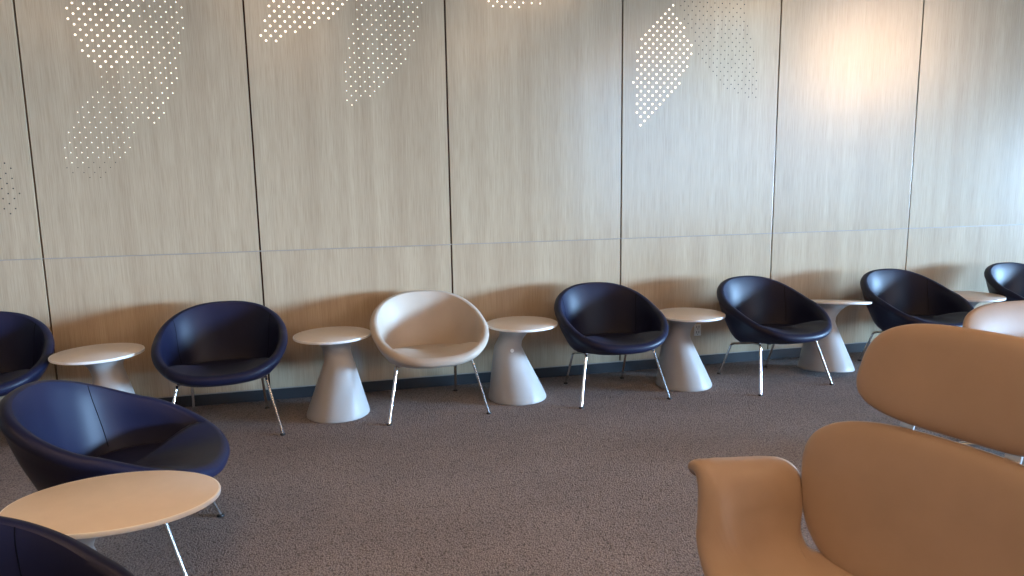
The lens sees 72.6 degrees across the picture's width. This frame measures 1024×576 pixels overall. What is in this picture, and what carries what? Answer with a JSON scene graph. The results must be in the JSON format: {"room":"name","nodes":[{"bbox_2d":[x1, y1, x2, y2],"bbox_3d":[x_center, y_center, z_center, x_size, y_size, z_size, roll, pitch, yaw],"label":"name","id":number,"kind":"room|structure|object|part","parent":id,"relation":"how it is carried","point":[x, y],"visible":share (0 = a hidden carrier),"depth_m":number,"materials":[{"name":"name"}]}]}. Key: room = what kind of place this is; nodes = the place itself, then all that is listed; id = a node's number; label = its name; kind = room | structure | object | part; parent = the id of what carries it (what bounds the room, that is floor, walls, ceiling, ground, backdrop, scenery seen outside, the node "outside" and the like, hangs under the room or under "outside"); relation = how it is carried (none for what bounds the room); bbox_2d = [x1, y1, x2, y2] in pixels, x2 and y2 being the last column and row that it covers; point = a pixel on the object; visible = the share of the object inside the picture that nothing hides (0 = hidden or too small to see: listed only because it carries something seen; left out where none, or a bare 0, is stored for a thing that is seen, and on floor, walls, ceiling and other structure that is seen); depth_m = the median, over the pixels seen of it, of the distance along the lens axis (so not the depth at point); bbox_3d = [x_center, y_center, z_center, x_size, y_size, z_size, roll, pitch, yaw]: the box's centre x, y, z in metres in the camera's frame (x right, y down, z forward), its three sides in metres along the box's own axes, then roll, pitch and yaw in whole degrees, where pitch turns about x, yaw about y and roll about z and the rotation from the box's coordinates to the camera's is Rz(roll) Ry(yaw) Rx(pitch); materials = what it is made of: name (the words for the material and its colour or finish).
{"room":"airport terminal","nodes":[
{"label":"airport terminal","id":0,"kind":"room"},
{"bbox_2d":[0,351,1022,575],"bbox_3d":[9.039,1.271,-0.099,26.600,0.050,14.060,-3,9,-13],"label":"floor","id":1,"kind":"structure","parent":0,"point":[552,486],"depth_m":3.26,"materials":[{"name":"carpet"}]},
{"bbox_2d":[0,311,54,396],"bbox_3d":[-2.838,0.510,3.709,0.713,0.682,0.686,-6,10,-30],"label":"lounge chair","id":2,"kind":"object","parent":1,"relation":"on","point":[27,344],"visible":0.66,"depth_m":3.94,"materials":[{"name":"blue leather"}]},
{"bbox_2d":[0,369,32,392],"bbox_3d":[-2.809,0.485,3.654,0.552,0.131,0.564,-6,10,-30],"label":"seat cushion","id":3,"kind":"object","parent":2,"relation":"on","point":[10,379],"depth_m":3.58,"materials":[{"name":"blue leather"}]},
{"bbox_2d":[0,516,133,575],"bbox_3d":[-1.029,0.845,1.291,0.686,0.682,0.713,2,9,20],"label":"lounge chair","id":4,"kind":"object","parent":1,"relation":"on","point":[27,548],"visible":1,"depth_m":1.56,"materials":[{"name":"blue leather"}]},
{"bbox_2d":[48,343,144,393],"bbox_3d":[-2.242,0.586,3.814,0.453,0.483,0.453,4,10,29],"label":"side table","id":5,"kind":"object","parent":1,"relation":"on","point":[104,362],"visible":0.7,"depth_m":3.71,"materials":[{"name":"paint"}]},
{"bbox_2d":[0,470,220,550],"bbox_3d":[-1.121,0.836,1.975,0.590,0.500,0.394,-2,9,-9],"label":"coffee table","id":6,"kind":"object","parent":1,"relation":"on","point":[84,510],"visible":0.77,"depth_m":1.92,"materials":[{"name":"paint"}]},
{"bbox_2d":[0,380,229,575],"bbox_3d":[-1.387,0.668,2.513,0.686,0.682,0.713,-3,9,-14],"label":"lounge chair","id":7,"kind":"object","parent":1,"relation":"on","point":[59,432],"visible":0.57,"depth_m":2.58,"materials":[{"name":"blue leather"}]},
{"bbox_2d":[98,419,229,476],"bbox_3d":[-1.331,0.632,2.522,0.564,0.131,0.552,-3,9,-14],"label":"seat cushion","id":8,"kind":"object","parent":7,"relation":"on","point":[189,445],"depth_m":2.68,"materials":[{"name":"blue leather"}]},
{"bbox_3d":[-1.135,0.875,2.340,0.147,0.309,0.025,2,9,17],"label":"leg","id":9,"kind":"part","parent":7,"relation":"part of","materials":[{"name":"silver metal"}]},
{"bbox_3d":[-1.261,0.803,2.833,0.147,0.309,0.025,-9,12,-44],"label":"leg","id":10,"kind":"part","parent":7,"relation":"part of","materials":[{"name":"silver metal"}]},
{"bbox_2d":[151,301,287,435],"bbox_3d":[-1.628,0.458,3.937,0.713,0.682,0.686,-4,9,-18],"label":"lounge chair","id":11,"kind":"object","parent":1,"relation":"on","point":[219,343],"visible":0.97,"depth_m":4.07,"materials":[{"name":"blue leather"}]},
{"bbox_3d":[-1.808,0.681,3.704,0.025,0.309,0.147,1,9,12],"label":"leg","id":12,"kind":"part","parent":11,"relation":"part of","materials":[{"name":"silver metal"}]},
{"bbox_3d":[-1.882,0.653,4.110,0.018,0.248,0.139,-5,9,-25],"label":"leg","id":13,"kind":"part","parent":11,"relation":"part of","materials":[{"name":"silver metal"}]},
{"bbox_2d":[165,358,271,384],"bbox_3d":[-1.610,0.433,3.877,0.552,0.131,0.564,-4,9,-18],"label":"seat cushion","id":14,"kind":"object","parent":11,"relation":"on","point":[180,371],"depth_m":3.71,"materials":[{"name":"blue leather"}]},
{"bbox_3d":[-1.505,0.629,4.234,0.018,0.248,0.139,-3,9,-12],"label":"leg","id":15,"kind":"part","parent":11,"relation":"part of","materials":[{"name":"silver metal"}]},
{"bbox_3d":[-1.321,0.650,3.864,0.147,0.309,0.025,6,11,40],"label":"leg","id":16,"kind":"part","parent":11,"relation":"part of","materials":[{"name":"silver metal"}]},
{"bbox_2d":[293,326,370,423],"bbox_3d":[-1.067,0.512,4.188,0.453,0.483,0.453,-6,10,-32],"label":"side table","id":17,"kind":"object","parent":1,"relation":"on","point":[339,396],"visible":0.99,"depth_m":4.03,"materials":[{"name":"paint"}]},
{"bbox_2d":[370,290,490,425],"bbox_3d":[-0.497,0.395,4.247,0.713,0.682,0.686,-3,9,-17],"label":"lounge chair","id":18,"kind":"object","parent":1,"relation":"on","point":[417,328],"visible":1,"depth_m":4.39,"materials":[{"name":"beige leather"}]},
{"bbox_3d":[-0.687,0.617,4.019,0.084,0.309,0.127,-3,9,-17],"label":"leg","id":19,"kind":"part","parent":18,"relation":"part of","materials":[{"name":"silver metal"}]},
{"bbox_2d":[392,342,482,365],"bbox_3d":[-0.480,0.370,4.187,0.552,0.131,0.564,-3,9,-17],"label":"seat cushion","id":20,"kind":"object","parent":18,"relation":"on","point":[403,353],"depth_m":4.01,"materials":[{"name":"beige leather"}]},
{"bbox_3d":[-0.367,0.565,4.541,0.018,0.248,0.139,-2,9,-10],"label":"leg","id":21,"kind":"part","parent":18,"relation":"part of","materials":[{"name":"silver metal"}]},
{"bbox_3d":[-0.192,0.587,4.167,0.147,0.309,0.025,7,11,42],"label":"leg","id":22,"kind":"part","parent":18,"relation":"part of","materials":[{"name":"silver metal"}]},
{"bbox_2d":[487,316,557,405],"bbox_3d":[0.066,0.458,4.438,0.453,0.483,0.453,-3,9,-13],"label":"side table","id":23,"kind":"object","parent":1,"relation":"on","point":[513,381],"visible":0.95,"depth_m":4.32,"materials":[{"name":"paint"}]},
{"bbox_2d":[554,282,671,408],"bbox_3d":[0.634,0.342,4.486,0.713,0.682,0.686,-3,9,-15],"label":"lounge chair","id":24,"kind":"object","parent":1,"relation":"on","point":[599,318],"visible":1,"depth_m":4.63,"materials":[{"name":"blue leather"}]},
{"bbox_3d":[0.389,0.534,4.674,0.018,0.248,0.139,-4,9,-22],"label":"leg","id":25,"kind":"part","parent":24,"relation":"part of","materials":[{"name":"silver metal"}]},
{"bbox_3d":[0.632,0.406,4.507,0.467,0.077,0.315,-3,9,-15],"label":"rail frame","id":26,"kind":"part","parent":24,"relation":"part of","materials":[{"name":"silver metal"}]},
{"bbox_3d":[0.440,0.563,4.264,0.025,0.309,0.147,2,9,15],"label":"leg","id":27,"kind":"part","parent":24,"relation":"part of","materials":[{"name":"silver metal"}]},
{"bbox_3d":[0.772,0.513,4.777,0.018,0.248,0.139,-2,9,-8],"label":"leg","id":28,"kind":"part","parent":24,"relation":"part of","materials":[{"name":"silver metal"}]},
{"bbox_2d":[584,331,665,352],"bbox_3d":[0.649,0.317,4.426,0.552,0.131,0.564,-3,9,-15],"label":"seat cushion","id":29,"kind":"object","parent":24,"relation":"on","point":[594,341],"depth_m":4.23,"materials":[{"name":"blue leather"}]},
{"bbox_3d":[0.935,0.536,4.397,0.147,0.309,0.025,7,12,43],"label":"leg","id":30,"kind":"part","parent":24,"relation":"part of","materials":[{"name":"silver metal"}]},
{"bbox_2d":[655,307,725,391],"bbox_3d":[1.186,0.407,4.662,0.453,0.483,0.453,-3,9,-13],"label":"side table","id":31,"kind":"object","parent":1,"relation":"on","point":[683,370],"visible":0.85,"depth_m":4.54,"materials":[{"name":"paint"}]},
{"bbox_2d":[717,276,833,395],"bbox_3d":[1.755,0.293,4.701,0.713,0.682,0.686,-4,9,-21],"label":"lounge chair","id":32,"kind":"object","parent":1,"relation":"on","point":[758,310],"visible":1,"depth_m":4.80,"materials":[{"name":"blue leather"}]},
{"bbox_3d":[1.494,0.489,4.861,0.018,0.248,0.139,-5,10,-28],"label":"leg","id":33,"kind":"part","parent":32,"relation":"part of","materials":[{"name":"silver metal"}]},
{"bbox_3d":[1.752,0.357,4.721,0.467,0.077,0.315,-4,9,-21],"label":"rail frame","id":34,"kind":"part","parent":32,"relation":"part of","materials":[{"name":"silver metal"}]},
{"bbox_3d":[1.589,0.517,4.459,0.025,0.309,0.147,1,9,9],"label":"leg","id":35,"kind":"part","parent":32,"relation":"part of","materials":[{"name":"silver metal"}]},
{"bbox_3d":[1.863,0.462,5.004,0.018,0.248,0.139,-3,9,-15],"label":"leg","id":36,"kind":"part","parent":32,"relation":"part of","materials":[{"name":"silver metal"}]},
{"bbox_2d":[759,320,831,341],"bbox_3d":[1.776,0.268,4.642,0.552,0.131,0.564,-4,9,-21],"label":"seat cushion","id":37,"kind":"object","parent":32,"relation":"on","point":[769,330],"depth_m":4.46,"materials":[{"name":"blue leather"}]},
{"bbox_3d":[2.067,0.482,4.644,0.147,0.309,0.025,6,11,37],"label":"leg","id":38,"kind":"part","parent":32,"relation":"part of","materials":[{"name":"silver metal"}]},
{"bbox_2d":[797,299,871,372],"bbox_3d":[2.269,0.326,4.956,0.517,0.525,0.451,-4,9,-21],"label":"side table","id":39,"kind":"object","parent":1,"relation":"on","point":[836,357],"visible":0.73,"depth_m":4.80,"materials":[{"name":"paint"}]},
{"bbox_2d":[688,324,1023,575],"bbox_3d":[0.841,0.617,1.516,0.658,1.005,0.898,-5,9,-25],"label":"armchair","id":40,"kind":"object","parent":1,"relation":"on","point":[875,498],"visible":1,"depth_m":1.65,"materials":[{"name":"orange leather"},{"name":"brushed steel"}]},
{"bbox_3d":[0.607,0.583,1.779,0.395,0.296,0.229,-6,10,-29],"label":"arm","id":41,"kind":"part","parent":40,"relation":"part of","materials":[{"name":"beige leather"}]},
{"bbox_3d":[0.786,0.731,1.513,0.540,0.111,0.642,-6,10,-29],"label":"seat","id":42,"kind":"part","parent":40,"relation":"part of","materials":[{"name":"beige leather"}]},
{"bbox_3d":[0.953,0.548,1.581,0.156,0.396,0.681,-6,10,-29],"label":"backrest","id":43,"kind":"part","parent":40,"relation":"part of","materials":[{"name":"beige leather"}]},
{"bbox_2d":[857,269,973,360],"bbox_3d":[2.873,0.237,4.962,0.713,0.682,0.686,-3,9,-14],"label":"lounge chair","id":44,"kind":"object","parent":1,"relation":"on","point":[898,297],"visible":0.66,"depth_m":5.11,"materials":[{"name":"blue leather"}]},
{"bbox_3d":[2.630,0.428,5.154,0.018,0.248,0.139,-4,9,-21],"label":"leg","id":45,"kind":"part","parent":44,"relation":"part of","materials":[{"name":"silver metal"}]},
{"bbox_2d":[907,312,968,326],"bbox_3d":[2.887,0.212,4.901,0.552,0.131,0.564,-3,9,-14],"label":"seat cushion","id":46,"kind":"object","parent":44,"relation":"on","point":[943,318],"depth_m":4.78,"materials":[{"name":"blue leather"}]},
{"bbox_2d":[953,291,1005,306],"bbox_3d":[3.401,0.292,5.212,0.453,0.483,0.453,-3,9,-13],"label":"side table","id":47,"kind":"object","parent":1,"relation":"on","point":[973,297],"visible":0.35,"depth_m":5.09,"materials":[{"name":"paint"}]},
{"bbox_2d":[959,300,1023,464],"bbox_3d":[2.443,0.465,3.209,0.898,0.758,0.658,-3,9,-17],"label":"armchair","id":48,"kind":"object","parent":1,"relation":"on","point":[1007,317],"visible":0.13,"depth_m":3.28,"materials":[{"name":"white leather"},{"name":"chrome"}]},
{"bbox_3d":[2.418,0.267,3.314,0.681,0.396,0.156,-3,9,-13],"label":"backrest","id":49,"kind":"part","parent":48,"relation":"part of","materials":[{"name":"beige leather"}]},
{"bbox_2d":[984,262,1023,302],"bbox_3d":[3.966,0.179,5.239,0.713,0.682,0.686,-3,9,-15],"label":"lounge chair","id":50,"kind":"object","parent":1,"relation":"on","point":[1006,279],"visible":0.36,"depth_m":5.44,"materials":[{"name":"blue leather"}]},
{"bbox_2d":[0,0,1023,400],"bbox_3d":[7.341,-3.296,6.097,26.600,7.200,0.061,-3,9,-13],"label":"wall","id":51,"kind":"structure","parent":0,"point":[314,163],"depth_m":4.58,"materials":[{"name":"brown wood"}]},
{"bbox_3d":[-3.367,-3.228,3.474,1.189,6.236,0.024,-3,9,-13],"label":"panel","id":52,"kind":"part","parent":51,"relation":"part of","materials":[{"name":"brown wood"}]},
{"bbox_3d":[-3.314,0.296,4.002,1.189,0.879,0.024,-3,9,-13],"label":"panel","id":53,"kind":"part","parent":51,"relation":"part of","materials":[{"name":"brown wood"}]},
{"bbox_3d":[-2.201,-3.287,3.750,1.189,6.236,0.024,-3,9,-13],"label":"panel","id":54,"kind":"part","parent":51,"relation":"part of","materials":[{"name":"brown wood"}]},
{"bbox_3d":[-2.147,0.237,4.278,1.189,0.879,0.024,-3,9,-13],"label":"panel","id":55,"kind":"part","parent":51,"relation":"part of","materials":[{"name":"brown wood"}]},
{"bbox_3d":[-1.034,-3.346,4.026,1.189,6.236,0.024,-3,9,-13],"label":"panel","id":56,"kind":"part","parent":51,"relation":"part of","materials":[{"name":"brown wood"}]},
{"bbox_3d":[-0.981,0.178,4.554,1.189,0.879,0.024,-3,9,-13],"label":"panel","id":57,"kind":"part","parent":51,"relation":"part of","materials":[{"name":"brown wood"}]},
{"bbox_2d":[158,342,870,406],"bbox_3d":[7.399,0.232,6.606,26.600,0.070,0.028,-3,9,-13],"label":"baseboard","id":58,"kind":"structure","parent":51,"relation":"attached to","point":[385,385],"depth_m":4.76,"materials":[{"name":"paint"}]},
{"bbox_3d":[0.132,-3.405,4.302,1.189,6.236,0.024,-3,9,-13],"label":"panel","id":59,"kind":"part","parent":51,"relation":"part of","materials":[{"name":"brown wood"}]},
{"bbox_3d":[0.185,0.119,4.830,1.189,0.879,0.024,-3,9,-13],"label":"panel","id":60,"kind":"part","parent":51,"relation":"part of","materials":[{"name":"brown wood"}]},
{"bbox_3d":[1.351,0.060,5.106,1.189,0.879,0.024,-3,9,-13],"label":"panel","id":61,"kind":"part","parent":51,"relation":"part of","materials":[{"name":"brown wood"}]},
{"bbox_2d":[694,324,700,335],"bbox_3d":[1.365,0.308,5.128,0.054,0.086,0.010,-3,9,-13],"label":"wall socket","id":62,"kind":"object","parent":51,"relation":"attached to","point":[697,327],"visible":0.88,"depth_m":5.12,"materials":[{"name":"white plastic"}]},
{"bbox_3d":[1.298,-3.464,4.579,1.189,6.236,0.024,-3,9,-13],"label":"panel","id":63,"kind":"part","parent":51,"relation":"part of","materials":[{"name":"brown wood"}]},
{"bbox_3d":[2.518,0.001,5.382,1.189,0.879,0.024,-3,9,-13],"label":"panel","id":64,"kind":"part","parent":51,"relation":"part of","materials":[{"name":"brown wood"}]},
{"bbox_3d":[2.465,-3.523,4.855,1.189,6.236,0.024,-3,9,-13],"label":"panel","id":65,"kind":"part","parent":51,"relation":"part of","materials":[{"name":"brown wood"}]},
{"bbox_3d":[3.684,-0.058,5.658,1.189,0.879,0.024,-3,9,-13],"label":"panel","id":66,"kind":"part","parent":51,"relation":"part of","materials":[{"name":"brown wood"}]},
{"bbox_3d":[3.631,-3.582,5.131,1.189,6.236,0.024,-3,9,-13],"label":"panel","id":67,"kind":"part","parent":51,"relation":"part of","materials":[{"name":"brown wood"}]}
]}

